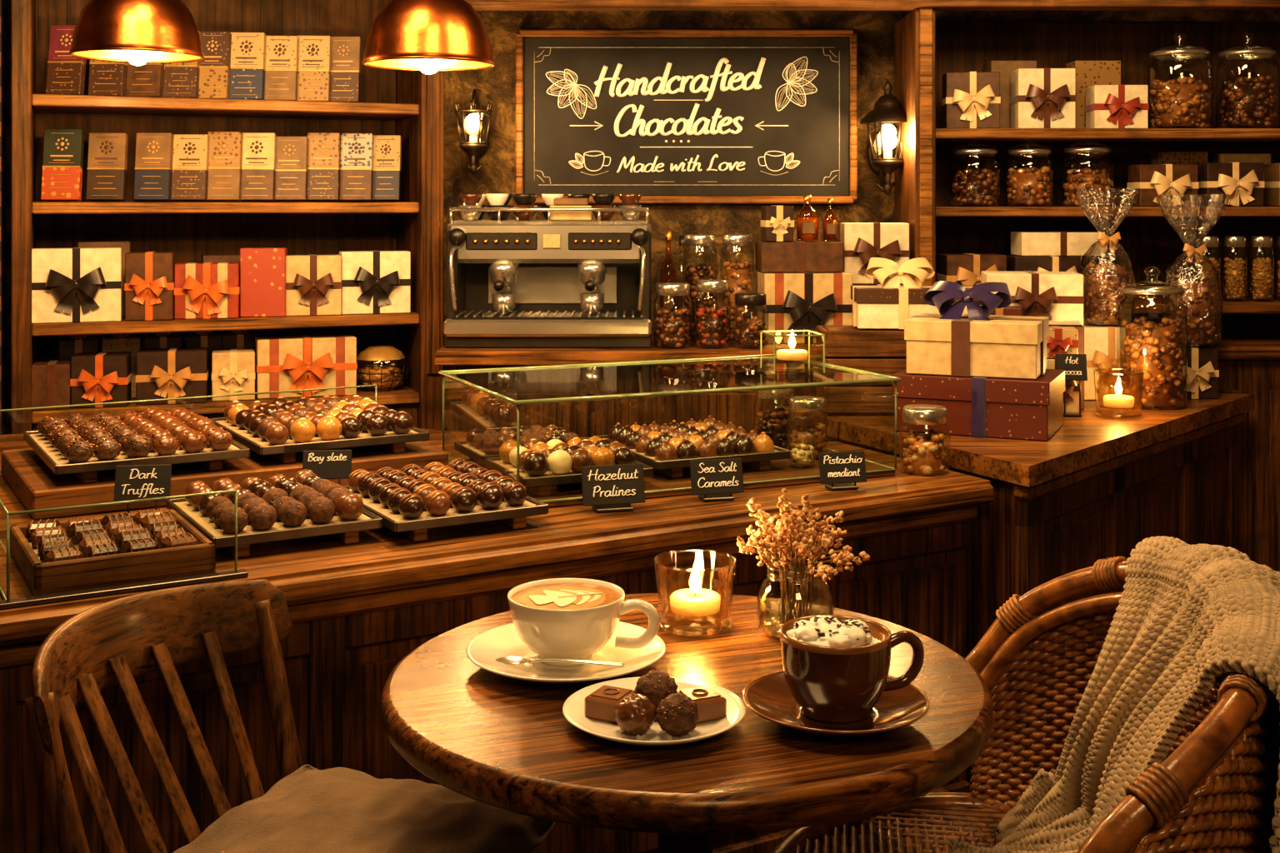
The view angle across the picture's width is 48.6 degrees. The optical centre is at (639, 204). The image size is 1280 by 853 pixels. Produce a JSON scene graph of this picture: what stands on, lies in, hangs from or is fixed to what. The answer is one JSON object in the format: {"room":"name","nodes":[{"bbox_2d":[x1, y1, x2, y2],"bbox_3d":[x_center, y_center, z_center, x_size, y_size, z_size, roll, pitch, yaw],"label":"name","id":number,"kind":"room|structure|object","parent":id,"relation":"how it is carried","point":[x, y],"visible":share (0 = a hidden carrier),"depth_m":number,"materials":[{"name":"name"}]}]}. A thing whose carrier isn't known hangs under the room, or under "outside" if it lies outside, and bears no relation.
{"room":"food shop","nodes":[
{"label":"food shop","id":0,"kind":"room"},
{"bbox_2d":[0,0,5,434],"bbox_3d":[-1.743,0.050,3.454,0.350,2.500,0.300,0,0,-22],"label":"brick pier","id":1,"kind":"object","parent":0,"point":[2,2],"visible":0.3,"depth_m":3.48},
{"bbox_2d":[5,0,1279,434],"bbox_3d":[0.000,0.050,4.235,4.800,2.500,0.130,0,0,0],"label":"wall","id":2,"kind":"structure","parent":0,"point":[496,85],"depth_m":4.17,"materials":[{"name":"paint"}]},
{"bbox_2d":[454,89,492,174],"bbox_3d":[-0.475,-0.207,4.070,0.108,0.249,0.177,0,0,0],"label":"wall sconce","id":3,"kind":"object","parent":2,"relation":"attached to","point":[477,141],"visible":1,"depth_m":4.03,"materials":[{"name":"black metal"}]},
{"bbox_2d":[515,29,857,203],"bbox_3d":[0.136,-0.256,4.148,0.999,0.509,0.028,0,0,0],"label":"chalkboard sign","id":4,"kind":"object","parent":2,"relation":"attached to","point":[662,116],"visible":1,"depth_m":4.15,"materials":[{"name":"wood"}]},
{"bbox_2d":[860,80,906,195],"bbox_3d":[0.703,-0.189,4.048,0.159,0.330,0.215,0,0,0],"label":"wall lantern","id":5,"kind":"object","parent":2,"relation":"attached to","point":[887,110],"visible":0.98,"depth_m":4.00,"materials":[{"name":"black metal"}]},
{"bbox_3d":[0.000,-1.230,1.375,4.800,0.060,5.950,0,0,0],"label":"ceiling","id":6,"kind":"structure","parent":0,"visible":0},
{"bbox_2d":[69,0,204,65],"bbox_3d":[-1.000,-0.722,2.820,0.253,0.893,0.253,0,0,0],"label":"pendant lamp","id":7,"kind":"object","parent":6,"relation":"hanging from","point":[137,32],"visible":1,"depth_m":2.73,"materials":[{"name":"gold metal"}]},
{"bbox_2d":[362,0,494,74],"bbox_3d":[-0.417,-0.703,2.800,0.259,0.893,0.259,0,0,0],"label":"pendant lamp","id":8,"kind":"object","parent":6,"relation":"hanging from","point":[427,37],"visible":1,"depth_m":2.71,"materials":[{"name":"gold metal"}]},
{"bbox_3d":[0.000,1.330,1.375,4.800,0.060,5.950,0,0,0],"label":"floor","id":9,"kind":"structure","parent":0,"visible":0},
{"bbox_2d":[10,0,443,434],"bbox_3d":[-1.065,0.225,3.704,1.050,2.150,0.330,0,0,-22],"label":"shelving unit","id":10,"kind":"object","parent":9,"relation":"on","point":[407,104],"visible":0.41,"depth_m":3.74,"materials":[{"name":"brown wood"}]},
{"bbox_2d":[31,360,70,410],"bbox_3d":[-1.445,0.444,3.482,0.088,0.110,0.102,0,0,-18],"label":"gift box","id":11,"kind":"object","parent":10,"relation":"on","point":[51,387],"visible":0.82,"depth_m":3.43,"materials":[{"name":"brown cardboard"}]},
{"bbox_2d":[31,247,122,323],"bbox_3d":[-1.382,0.198,3.475,0.207,0.181,0.101,0,0,-19],"label":"gift box","id":12,"kind":"object","parent":10,"relation":"on","point":[75,284],"visible":0.99,"depth_m":3.45,"materials":[{"name":"beige cardboard"}]},
{"bbox_2d":[70,351,131,408],"bbox_3d":[-1.337,0.436,3.514,0.132,0.127,0.122,0,0,-14],"label":"gift box","id":13,"kind":"object","parent":10,"relation":"on","point":[102,377],"visible":0.99,"depth_m":3.47,"materials":[{"name":"cardboard"}]},
{"bbox_2d":[124,251,174,320],"bbox_3d":[-1.226,0.205,3.543,0.115,0.169,0.091,0,0,-14],"label":"gift box","id":14,"kind":"object","parent":10,"relation":"on","point":[149,276],"visible":0.99,"depth_m":3.52,"materials":[{"name":"brown cardboard"}]},
{"bbox_2d":[135,347,208,404],"bbox_3d":[-1.180,0.433,3.577,0.170,0.131,0.123,0,0,-15],"label":"gift box","id":15,"kind":"object","parent":10,"relation":"on","point":[172,372],"visible":0.98,"depth_m":3.54,"materials":[{"name":"cardboard"}]},
{"bbox_2d":[45,25,361,102],"bbox_3d":[-1.106,-0.359,3.647,0.782,0.184,0.082,0,0,-22],"label":"bars","id":16,"kind":"object","parent":10,"relation":"on","point":[248,66],"visible":0.74,"depth_m":3.66,"materials":[{"name":"cardboard"}]},
{"bbox_2d":[174,262,239,319],"bbox_3d":[-1.097,0.219,3.592,0.157,0.139,0.096,0,0,-13],"label":"gift box","id":17,"kind":"object","parent":10,"relation":"on","point":[206,290],"visible":0.99,"depth_m":3.56,"materials":[{"name":"cardboard"}]},
{"bbox_2d":[40,128,401,201],"bbox_3d":[-1.061,-0.098,3.666,0.902,0.182,0.077,0,0,-22],"label":"bars","id":18,"kind":"object","parent":10,"relation":"on","point":[212,166],"visible":1,"depth_m":3.65,"materials":[{"name":"multicoloured paper"}]},
{"bbox_2d":[211,349,254,401],"bbox_3d":[-1.041,0.438,3.630,0.107,0.122,0.108,0,0,-16],"label":"gift box","id":19,"kind":"object","parent":10,"relation":"on","point":[232,370],"visible":0.98,"depth_m":3.59,"materials":[{"name":"cardboard"}]},
{"bbox_2d":[240,247,287,317],"bbox_3d":[-0.968,0.201,3.646,0.113,0.176,0.050,0,0,-8],"label":"gift box","id":20,"kind":"object","parent":10,"relation":"on","point":[262,271],"visible":1,"depth_m":3.62,"materials":[{"name":"red cardboard"}]},
{"bbox_2d":[255,334,357,399],"bbox_3d":[-0.870,0.423,3.693,0.254,0.152,0.119,0,0,-19],"label":"gift box","id":21,"kind":"object","parent":10,"relation":"on","point":[304,362],"visible":0.94,"depth_m":3.66,"materials":[{"name":"cardboard"}]},
{"bbox_2d":[285,254,341,316],"bbox_3d":[-0.852,0.211,3.692,0.145,0.156,0.094,0,0,-16],"label":"gift box","id":22,"kind":"object","parent":10,"relation":"on","point":[313,282],"visible":0.95,"depth_m":3.67,"materials":[{"name":"beige cardboard"}]},
{"bbox_2d":[339,250,410,314],"bbox_3d":[-0.701,0.207,3.751,0.182,0.164,0.098,0,0,-18],"label":"gift box","id":23,"kind":"object","parent":10,"relation":"on","point":[373,282],"visible":0.95,"depth_m":3.72,"materials":[{"name":"beige cardboard"}]},
{"bbox_2d":[356,345,409,391],"bbox_3d":[-0.699,0.440,3.814,0.155,0.119,0.155,0,0,0],"label":"jar","id":24,"kind":"object","parent":10,"relation":"on","point":[388,374],"visible":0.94,"depth_m":3.77,"materials":[{"name":"clear glass"}]},
{"bbox_2d":[25,579,541,852],"bbox_3d":[-0.408,0.895,1.632,0.550,0.812,0.430,0,0,21],"label":"dining chair","id":25,"kind":"object","parent":9,"relation":"on","point":[102,647],"visible":0.89,"depth_m":1.72,"materials":[{"name":"brown wood"}]},
{"bbox_2d":[172,765,558,852],"bbox_3d":[-0.330,0.736,1.601,0.393,0.076,0.418,0,0,18],"label":"seat cushion","id":26,"kind":"object","parent":25,"relation":"on","point":[309,810],"visible":0.89,"depth_m":1.63,"materials":[{"name":"fabric"}]},
{"bbox_2d":[0,385,993,852],"bbox_3d":[-0.928,0.857,2.801,2.796,0.887,1.713,0,0,-30],"label":"countertop","id":27,"kind":"structure","parent":9,"relation":"on","point":[356,610],"depth_m":2.19,"materials":[{"name":"brown wood"}]},
{"bbox_2d":[10,508,215,596],"bbox_3d":[-0.793,0.510,2.119,0.245,0.057,0.280,0,0,-30],"label":"tray","id":28,"kind":"object","parent":27,"relation":"on","point":[52,557],"visible":0.99,"depth_m":2.04,"materials":[{"name":"brown wood"}]},
{"bbox_2d":[114,464,171,513],"bbox_3d":[-0.853,0.494,2.432,0.092,0.091,0.036,0,0,-8],"label":"label","id":29,"kind":"object","parent":27,"relation":"on","point":[137,482],"visible":0.96,"depth_m":2.42,"materials":[{"name":"stone"}]},
{"bbox_2d":[1,441,448,519],"bbox_3d":[-0.824,0.514,2.807,0.760,0.049,0.470,0,0,-30],"label":"tray riser","id":30,"kind":"object","parent":27,"relation":"on","point":[37,487],"visible":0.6,"depth_m":2.59,"materials":[{"name":"brown wood"}]},
{"bbox_2d":[23,405,249,483],"bbox_3d":[-0.970,0.452,2.710,0.336,0.075,0.426,0,0,-30],"label":"tray","id":31,"kind":"object","parent":30,"relation":"on","point":[82,447],"visible":1,"depth_m":2.60,"materials":[{"name":"brown wood"}]},
{"bbox_2d":[209,393,429,464],"bbox_3d":[-0.662,0.449,2.890,0.336,0.080,0.406,0,0,-30],"label":"tray","id":32,"kind":"object","parent":30,"relation":"on","point":[282,428],"visible":1,"depth_m":2.78,"materials":[{"name":"brown wood"}]},
{"bbox_2d":[166,469,382,558],"bbox_3d":[-0.607,0.501,2.331,0.268,0.076,0.326,0,0,-30],"label":"tray","id":33,"kind":"object","parent":27,"relation":"on","point":[280,507],"visible":0.94,"depth_m":2.25,"materials":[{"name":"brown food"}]},
{"bbox_2d":[302,450,351,484],"bbox_3d":[-0.575,0.496,2.608,0.088,0.086,0.036,0,0,-8],"label":"label","id":34,"kind":"object","parent":27,"relation":"on","point":[328,464],"visible":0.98,"depth_m":2.60,"materials":[{"name":"stone"}]},
{"bbox_2d":[340,458,548,542],"bbox_3d":[-0.350,0.501,2.435,0.271,0.076,0.326,0,0,-30],"label":"tray","id":35,"kind":"object","parent":27,"relation":"on","point":[411,501],"visible":1,"depth_m":2.35,"materials":[{"name":"brown food"}]},
{"bbox_2d":[580,463,644,513],"bbox_3d":[-0.048,0.500,2.497,0.112,0.078,0.036,0,0,-16],"label":"label","id":36,"kind":"object","parent":27,"relation":"on","point":[611,488],"visible":1,"depth_m":2.49,"materials":[{"name":"stone"}]},
{"bbox_2d":[437,354,901,507],"bbox_3d":[0.051,0.442,2.865,0.810,0.195,0.490,0,0,-24],"label":"glass display case","id":37,"kind":"object","parent":27,"relation":"on","point":[517,386],"visible":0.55,"depth_m":2.79,"materials":[{"name":"clear glass"}]},
{"bbox_2d":[454,425,579,470],"bbox_3d":[-0.237,0.492,2.874,0.236,0.067,0.186,0,0,-24],"label":"tray","id":38,"kind":"object","parent":37,"relation":"in","point":[478,446],"visible":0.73,"depth_m":2.84,"materials":[{"name":"brown food"}]},
{"bbox_2d":[485,435,653,496],"bbox_3d":[-0.137,0.487,2.672,0.256,0.078,0.226,0,0,-24],"label":"tray","id":39,"kind":"object","parent":37,"relation":"in","point":[542,465],"visible":0.95,"depth_m":2.61,"materials":[{"name":"brown food"}]},
{"bbox_2d":[593,415,790,478],"bbox_3d":[0.100,0.490,2.892,0.296,0.072,0.326,0,0,-24],"label":"tray","id":40,"kind":"object","parent":37,"relation":"in","point":[668,449],"visible":0.99,"depth_m":2.80,"materials":[{"name":"brown wood"}]},
{"bbox_2d":[753,388,793,449],"bbox_3d":[0.290,0.456,3.054,0.092,0.137,0.092,0,0,-4],"label":"glass jar","id":41,"kind":"object","parent":37,"relation":"in","point":[773,423],"visible":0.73,"depth_m":3.02,"materials":[{"name":"glass"}]},
{"bbox_2d":[760,329,824,374],"bbox_3d":[0.312,0.300,2.910,0.108,0.084,0.108,0,0,-10],"label":"tealight holder","id":42,"kind":"object","parent":37,"relation":"on","point":[792,354],"visible":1,"depth_m":2.90,"materials":[{"name":"clear glass"}]},
{"bbox_2d":[786,395,827,458],"bbox_3d":[0.348,0.464,2.948,0.084,0.121,0.084,0,0,-7],"label":"glass jar","id":43,"kind":"object","parent":37,"relation":"in","point":[815,437],"visible":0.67,"depth_m":2.92,"materials":[{"name":"glass"}]},
{"bbox_2d":[690,458,744,501],"bbox_3d":[0.139,0.503,2.587,0.098,0.073,0.036,0,0,-14],"label":"label","id":44,"kind":"object","parent":27,"relation":"on","point":[712,480],"visible":1,"depth_m":2.58,"materials":[{"name":"stone"}]},
{"bbox_2d":[818,450,866,490],"bbox_3d":[0.382,0.505,2.687,0.092,0.069,0.036,0,0,-14],"label":"label","id":45,"kind":"object","parent":27,"relation":"on","point":[837,471],"visible":1,"depth_m":2.68,"materials":[{"name":"stone"}]},
{"bbox_2d":[899,404,949,474],"bbox_3d":[0.573,0.474,2.850,0.100,0.131,0.100,0,0,-1],"label":"glass jar","id":46,"kind":"object","parent":27,"relation":"on","point":[923,454],"visible":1,"depth_m":2.82,"materials":[{"name":"clear glass"}]},
{"bbox_2d":[435,330,819,437],"bbox_3d":[0.110,0.835,3.850,1.250,0.930,0.600,0,0,0],"label":"countertop","id":47,"kind":"structure","parent":9,"relation":"on","point":[469,408],"depth_m":3.59,"materials":[{"name":"brown wood"}]},
{"bbox_2d":[444,194,651,348],"bbox_3d":[-0.236,0.171,3.782,0.530,0.396,0.437,0,0,0],"label":"espresso machine","id":48,"kind":"object","parent":47,"relation":"on","point":[568,278],"visible":1,"depth_m":3.67,"materials":[{"name":"metal"}]},
{"bbox_2d":[653,282,692,348],"bbox_3d":[0.085,0.287,3.660,0.100,0.165,0.100,0,0,-6],"label":"glass jar","id":49,"kind":"object","parent":47,"relation":"on","point":[672,325],"visible":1,"depth_m":3.63,"materials":[{"name":"glass"}]},
{"bbox_2d":[682,234,717,339],"bbox_3d":[0.163,0.226,3.850,0.094,0.286,0.094,0,0,-3],"label":"glass jar","id":50,"kind":"object","parent":47,"relation":"on","point":[700,272],"visible":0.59,"depth_m":3.82,"materials":[{"name":"glass"}]},
{"bbox_2d":[694,279,730,347],"bbox_3d":[0.187,0.283,3.655,0.094,0.172,0.094,0,0,-2],"label":"glass jar","id":51,"kind":"object","parent":47,"relation":"on","point":[712,328],"visible":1,"depth_m":3.63,"materials":[{"name":"clear glass"}]},
{"bbox_2d":[720,234,754,339],"bbox_3d":[0.265,0.226,3.860,0.092,0.286,0.092,0,0,-1],"label":"glass jar","id":52,"kind":"object","parent":47,"relation":"on","point":[738,277],"visible":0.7,"depth_m":3.83,"materials":[{"name":"glass"}]},
{"bbox_2d":[732,292,768,347],"bbox_3d":[0.285,0.299,3.650,0.092,0.138,0.092,0,0,-7],"label":"glass jar","id":53,"kind":"object","parent":47,"relation":"on","point":[747,332],"visible":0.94,"depth_m":3.62,"materials":[{"name":"glass"}]},
{"bbox_2d":[755,270,852,344],"bbox_3d":[0.441,0.276,3.805,0.237,0.186,0.193,0,0,-4],"label":"gift box","id":54,"kind":"object","parent":47,"relation":"on","point":[795,301],"visible":0.77,"depth_m":3.74,"materials":[{"name":"beige cardboard"}]},
{"bbox_2d":[755,240,843,272],"bbox_3d":[0.430,0.141,3.840,0.220,0.081,0.142,0,0,-2],"label":"gift box","id":55,"kind":"object","parent":54,"relation":"on","point":[795,256],"visible":0.96,"depth_m":3.77,"materials":[{"name":"brown cardboard"}]},
{"bbox_2d":[760,205,794,241],"bbox_3d":[0.371,0.052,3.814,0.077,0.096,0.084,0,0,-6],"label":"gift box","id":56,"kind":"object","parent":55,"relation":"on","point":[777,222],"visible":1,"depth_m":3.78,"materials":[{"name":"cardboard"}]},
{"bbox_2d":[852,284,903,285],"bbox_3d":[0.655,0.293,3.900,0.165,0.151,0.122,0,0,2],"label":"gift box","id":57,"kind":"object","parent":47,"relation":"on","point":[852,284],"visible":0.05,"depth_m":3.86,"materials":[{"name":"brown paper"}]},
{"bbox_2d":[840,222,909,284],"bbox_3d":[0.644,0.134,3.887,0.177,0.166,0.139,0,0,2],"label":"gift box","id":58,"kind":"object","parent":57,"relation":"on","point":[862,242],"visible":0.8,"depth_m":3.84,"materials":[{"name":"beige cardboard"}]},
{"bbox_2d":[381,593,993,852],"bbox_3d":[0.053,0.925,1.663,0.702,0.750,0.702,0,0,-20],"label":"cafe table","id":59,"kind":"object","parent":9,"relation":"on","point":[485,737],"visible":0.65,"depth_m":1.44,"materials":[{"name":"brown wood"}]},
{"bbox_2d":[465,578,665,684],"bbox_3d":[-0.088,0.507,1.690,0.238,0.085,0.238,0,0,0],"label":"cup","id":60,"kind":"object","parent":59,"relation":"on","point":[562,631],"visible":1,"depth_m":1.66,"materials":[{"name":"beige ceramic"}]},
{"bbox_2d":[562,676,745,746],"bbox_3d":[0.015,0.541,1.500,0.194,0.017,0.194,0,0,0],"label":"dessert plate","id":61,"kind":"object","parent":59,"relation":"on","point":[573,709],"visible":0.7,"depth_m":1.48,"materials":[{"name":"ceramic"}]},
{"bbox_2d":[585,670,726,736],"bbox_3d":[0.016,0.522,1.483,0.150,0.046,0.104,0,0,0],"label":"chocolate","id":62,"kind":"object","parent":61,"relation":"on","point":[655,693],"visible":1,"depth_m":1.48,"materials":[{"name":"brown food"}]},
{"bbox_2d":[654,549,736,636],"bbox_3d":[0.072,0.504,1.836,0.107,0.089,0.107,0,0,0],"label":"tealight holder","id":63,"kind":"object","parent":59,"relation":"on","point":[694,602],"visible":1,"depth_m":1.82,"materials":[{"name":"glass"}]},
{"bbox_2d":[736,488,869,640],"bbox_3d":[0.206,0.455,1.804,0.158,0.182,0.202,0,0,-14],"label":"flower vase","id":64,"kind":"object","parent":59,"relation":"on","point":[793,529],"visible":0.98,"depth_m":1.80,"materials":[{"name":"clear glass"}]},
{"bbox_2d":[742,615,929,737],"bbox_3d":[0.209,0.497,1.515,0.198,0.105,0.198,0,0,-31],"label":"mug","id":65,"kind":"object","parent":59,"relation":"on","point":[835,681],"visible":1,"depth_m":1.48,"materials":[{"name":"brown ceramic"}]},
{"bbox_2d":[775,393,1254,794],"bbox_3d":[0.865,0.900,3.485,0.828,0.800,1.357,0,0,40],"label":"countertop","id":66,"kind":"structure","parent":9,"relation":"on","point":[1099,487],"depth_m":3.05,"materials":[{"name":"brown wood"}]},
{"bbox_2d":[816,325,906,415],"bbox_3d":[0.600,0.399,3.415,0.332,0.200,0.162,0,0,0],"label":"wooden crate","id":67,"kind":"object","parent":66,"relation":"on","point":[877,351],"visible":0.31,"depth_m":3.33,"materials":[{"name":"brown wood"}]},
{"bbox_2d":[850,257,981,329],"bbox_3d":[0.665,0.212,3.410,0.302,0.166,0.152,0,0,3],"label":"gift box","id":68,"kind":"object","parent":67,"relation":"on","point":[887,306],"visible":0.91,"depth_m":3.35,"materials":[{"name":"beige cardboard"}]},
{"bbox_2d":[892,368,1064,441],"bbox_3d":[0.757,0.436,3.155,0.335,0.126,0.252,0,0,24],"label":"gift box","id":69,"kind":"object","parent":66,"relation":"on","point":[977,407],"visible":0.77,"depth_m":3.04,"materials":[{"name":"red cardboard"}]},
{"bbox_2d":[904,280,1049,379],"bbox_3d":[0.750,0.273,3.148,0.287,0.198,0.212,0,0,22],"label":"gift box","id":70,"kind":"object","parent":69,"relation":"on","point":[977,342],"visible":1,"depth_m":3.07,"materials":[{"name":"beige cardboard"}]},
{"bbox_2d":[1046,358,1079,412],"bbox_3d":[0.999,0.433,3.392,0.102,0.131,0.100,0,0,10],"label":"gift box","id":71,"kind":"object","parent":66,"relation":"on","point":[1072,387],"visible":0.22,"depth_m":3.35,"materials":[{"name":"beige cardboard"}]},
{"bbox_2d":[1046,325,1078,358],"bbox_3d":[0.999,0.331,3.394,0.092,0.071,0.085,0,0,10],"label":"gift box","id":72,"kind":"object","parent":71,"relation":"on","point":[1061,340],"visible":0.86,"depth_m":3.36,"materials":[{"name":"cardboard"}]},
{"bbox_2d":[1049,325,1084,409],"bbox_3d":[0.977,0.398,3.537,0.242,0.201,0.198,0,0,12],"label":"gift box","id":73,"kind":"object","parent":66,"relation":"on","point":[1081,329],"visible":0.02,"depth_m":3.44,"materials":[{"name":"cardboard"}]},
{"bbox_2d":[980,270,1084,325],"bbox_3d":[0.979,0.234,3.539,0.232,0.126,0.174,0,0,8],"label":"gift box","id":74,"kind":"object","parent":73,"relation":"on","point":[1057,296],"visible":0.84,"depth_m":3.47,"materials":[{"name":"beige cardboard"}]},
{"bbox_2d":[1055,354,1087,417],"bbox_3d":[1.016,0.426,3.337,0.070,0.146,0.036,0,0,5],"label":"label","id":75,"kind":"object","parent":66,"relation":"on","point":[1075,367],"visible":0.96,"depth_m":3.33,"materials":[{"name":"stone"}]},
{"bbox_2d":[1082,323,1124,399],"bbox_3d":[1.200,0.406,3.654,0.162,0.186,0.144,0,0,0],"label":"gift box","id":76,"kind":"object","parent":66,"relation":"on","point":[1100,341],"visible":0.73,"depth_m":3.60,"materials":[{"name":"cardboard"}]},
{"bbox_2d":[1073,188,1139,324],"bbox_3d":[1.205,0.135,3.655,0.177,0.352,0.174,0,0,0],"label":"bag","id":77,"kind":"object","parent":76,"relation":"on","point":[1104,282],"visible":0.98,"depth_m":3.63,"materials":[{"name":"clear plastic"}]},
{"bbox_2d":[1093,368,1144,419],"bbox_3d":[1.125,0.445,3.330,0.112,0.106,0.112,0,0,0],"label":"tealight holder","id":78,"kind":"object","parent":66,"relation":"on","point":[1118,402],"visible":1,"depth_m":3.31,"materials":[{"name":"clear glass"}]},
{"bbox_2d":[1116,266,1187,409],"bbox_3d":[1.265,0.327,3.500,0.164,0.346,0.164,0,0,-7],"label":"glass jar","id":79,"kind":"object","parent":66,"relation":"on","point":[1152,348],"visible":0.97,"depth_m":3.45,"materials":[{"name":"glass"}]},
{"bbox_2d":[1179,344,1219,399],"bbox_3d":[1.420,0.433,3.665,0.122,0.131,0.122,0,0,0],"label":"gift box","id":80,"kind":"object","parent":66,"relation":"on","point":[1202,362],"visible":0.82,"depth_m":3.62,"materials":[{"name":"cardboard"}]},
{"bbox_2d":[1155,194,1229,346],"bbox_3d":[1.430,0.170,3.664,0.188,0.390,0.184,0,0,0],"label":"bag","id":81,"kind":"object","parent":80,"relation":"on","point":[1199,295],"visible":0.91,"depth_m":3.64,"materials":[{"name":"clear plastic"}]},
{"bbox_2d":[769,556,1274,852],"bbox_3d":[0.383,0.849,1.512,0.532,0.905,0.690,0,0,3],"label":"rattan armchair","id":82,"kind":"object","parent":9,"relation":"on","point":[1212,792],"visible":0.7,"depth_m":1.73,"materials":[{"name":"brown wicker"}]},
{"bbox_2d":[948,536,1279,852],"bbox_3d":[0.516,0.612,1.432,0.392,0.481,0.663,0,0,8],"label":"throw blanket","id":83,"kind":"object","parent":82,"relation":"on","point":[1187,616],"visible":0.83,"depth_m":1.50,"materials":[{"name":"beige fabric"}]},
{"bbox_2d":[894,7,1279,571],"bbox_3d":[1.423,0.385,3.965,1.355,1.830,0.370,0,0,0],"label":"shelving unit","id":84,"kind":"object","parent":9,"relation":"on","point":[926,49],"visible":0.36,"depth_m":4.13,"materials":[{"name":"brown wood"}]},
{"bbox_2d":[465,0,1279,10],"bbox_3d":[0.790,-0.640,3.830,2.620,0.220,0.100,0,0,0],"label":"trim","id":85,"kind":"structure","parent":84,"relation":"attached to","point":[478,5],"depth_m":3.80,"materials":[{"name":"brown wood"}]},
{"bbox_2d":[941,71,1000,128],"bbox_3d":[0.917,-0.285,3.918,0.147,0.156,0.126,0,0,6],"label":"gift box","id":86,"kind":"object","parent":84,"relation":"on","point":[971,99],"visible":0.98,"depth_m":3.88,"materials":[{"name":"brown cardboard"}]},
{"bbox_2d":[936,253,1006,285],"bbox_3d":[0.922,0.204,3.928,0.167,0.131,0.147,0,0,0],"label":"gift box","id":87,"kind":"object","parent":84,"relation":"on","point":[965,269],"visible":0.59,"depth_m":3.88,"materials":[{"name":"brown cardboard"}]},
{"bbox_2d":[950,141,999,205],"bbox_3d":[0.934,-0.100,3.950,0.136,0.209,0.136,0,0,-9],"label":"glass jar","id":88,"kind":"object","parent":84,"relation":"on","point":[976,187],"visible":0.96,"depth_m":3.91,"materials":[{"name":"glass"}]},
{"bbox_2d":[983,60,1036,128],"bbox_3d":[1.060,-0.307,4.060,0.130,0.200,0.090,0,0,0],"label":"gift box","id":89,"kind":"object","parent":84,"relation":"on","point":[1005,67],"visible":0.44,"depth_m":4.01,"materials":[{"name":"brown cardboard"}]},
{"bbox_2d":[1005,141,1054,205],"bbox_3d":[1.085,-0.100,3.950,0.132,0.209,0.132,0,0,-7],"label":"glass jar","id":90,"kind":"object","parent":84,"relation":"on","point":[1030,186],"visible":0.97,"depth_m":3.91,"materials":[{"name":"glass"}]},
{"bbox_2d":[1010,67,1076,128],"bbox_3d":[1.117,-0.290,3.917,0.157,0.166,0.127,0,0,3],"label":"gift box","id":91,"kind":"object","parent":84,"relation":"on","point":[1046,97],"visible":0.97,"depth_m":3.88,"materials":[{"name":"beige cardboard"}]},
{"bbox_2d":[1006,255,1095,301],"bbox_3d":[1.139,0.207,3.928,0.222,0.126,0.147,0,0,0],"label":"gift box","id":92,"kind":"object","parent":84,"relation":"on","point":[1014,263],"visible":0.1,"depth_m":3.88,"materials":[{"name":"cardboard"}]},
{"bbox_2d":[1010,230,1104,255],"bbox_3d":[1.166,0.110,3.960,0.230,0.066,0.122,0,0,0],"label":"gift box","id":93,"kind":"object","parent":92,"relation":"on","point":[1050,242],"visible":0.94,"depth_m":3.90,"materials":[{"name":"beige cardboard"}]},
{"bbox_2d":[1061,141,1114,206],"bbox_3d":[1.248,-0.101,3.950,0.140,0.215,0.140,0,0,-3],"label":"glass jar","id":94,"kind":"object","parent":84,"relation":"on","point":[1091,179],"visible":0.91,"depth_m":3.91,"materials":[{"name":"glass"}]},
{"bbox_2d":[1065,60,1120,128],"bbox_3d":[1.299,-0.307,4.060,0.130,0.200,0.090,0,0,0],"label":"gift box","id":95,"kind":"object","parent":84,"relation":"on","point":[1088,73],"visible":0.42,"depth_m":4.01,"materials":[{"name":"cardboard"}]},
{"bbox_2d":[1085,84,1149,128],"bbox_3d":[1.322,-0.268,3.920,0.147,0.121,0.113,0,0,2],"label":"gift box","id":96,"kind":"object","parent":84,"relation":"on","point":[1120,106],"visible":0.96,"depth_m":3.88,"materials":[{"name":"beige cardboard"}]},
{"bbox_2d":[1127,164,1199,206],"bbox_3d":[1.457,-0.051,3.938,0.162,0.118,0.126,0,0,0],"label":"gift box","id":97,"kind":"object","parent":84,"relation":"on","point":[1152,181],"visible":0.91,"depth_m":3.90,"materials":[{"name":"brown cardboard"}]},
{"bbox_2d":[1146,33,1213,128],"bbox_3d":[1.501,-0.341,3.940,0.172,0.270,0.172,0,0,-1],"label":"glass jar","id":98,"kind":"object","parent":84,"relation":"on","point":[1176,105],"visible":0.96,"depth_m":3.89,"materials":[{"name":"glass"}]},
{"bbox_2d":[1194,162,1264,206],"bbox_3d":[1.640,-0.055,3.938,0.157,0.121,0.126,0,0,0],"label":"gift box","id":99,"kind":"object","parent":84,"relation":"on","point":[1244,182],"visible":0.92,"depth_m":3.90,"materials":[{"name":"cardboard"}]},
{"bbox_2d":[1222,235,1247,300],"bbox_3d":[1.659,0.179,3.950,0.064,0.180,0.064,0,0,-2],"label":"glass jar","id":100,"kind":"object","parent":84,"relation":"on","point":[1234,277],"visible":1,"depth_m":3.93,"materials":[{"name":"clear glass"}]},
{"bbox_2d":[1215,33,1279,128],"bbox_3d":[1.689,-0.340,3.940,0.164,0.268,0.164,0,0,-4],"label":"glass jar","id":101,"kind":"object","parent":84,"relation":"on","point":[1248,102],"visible":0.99,"depth_m":3.89,"materials":[{"name":"glass"}]},
{"bbox_2d":[1249,235,1274,300],"bbox_3d":[1.733,0.178,3.950,0.064,0.179,0.064,0,0,-1],"label":"glass jar","id":102,"kind":"object","parent":84,"relation":"on","point":[1262,281],"visible":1,"depth_m":3.93,"materials":[{"name":"clear glass"}]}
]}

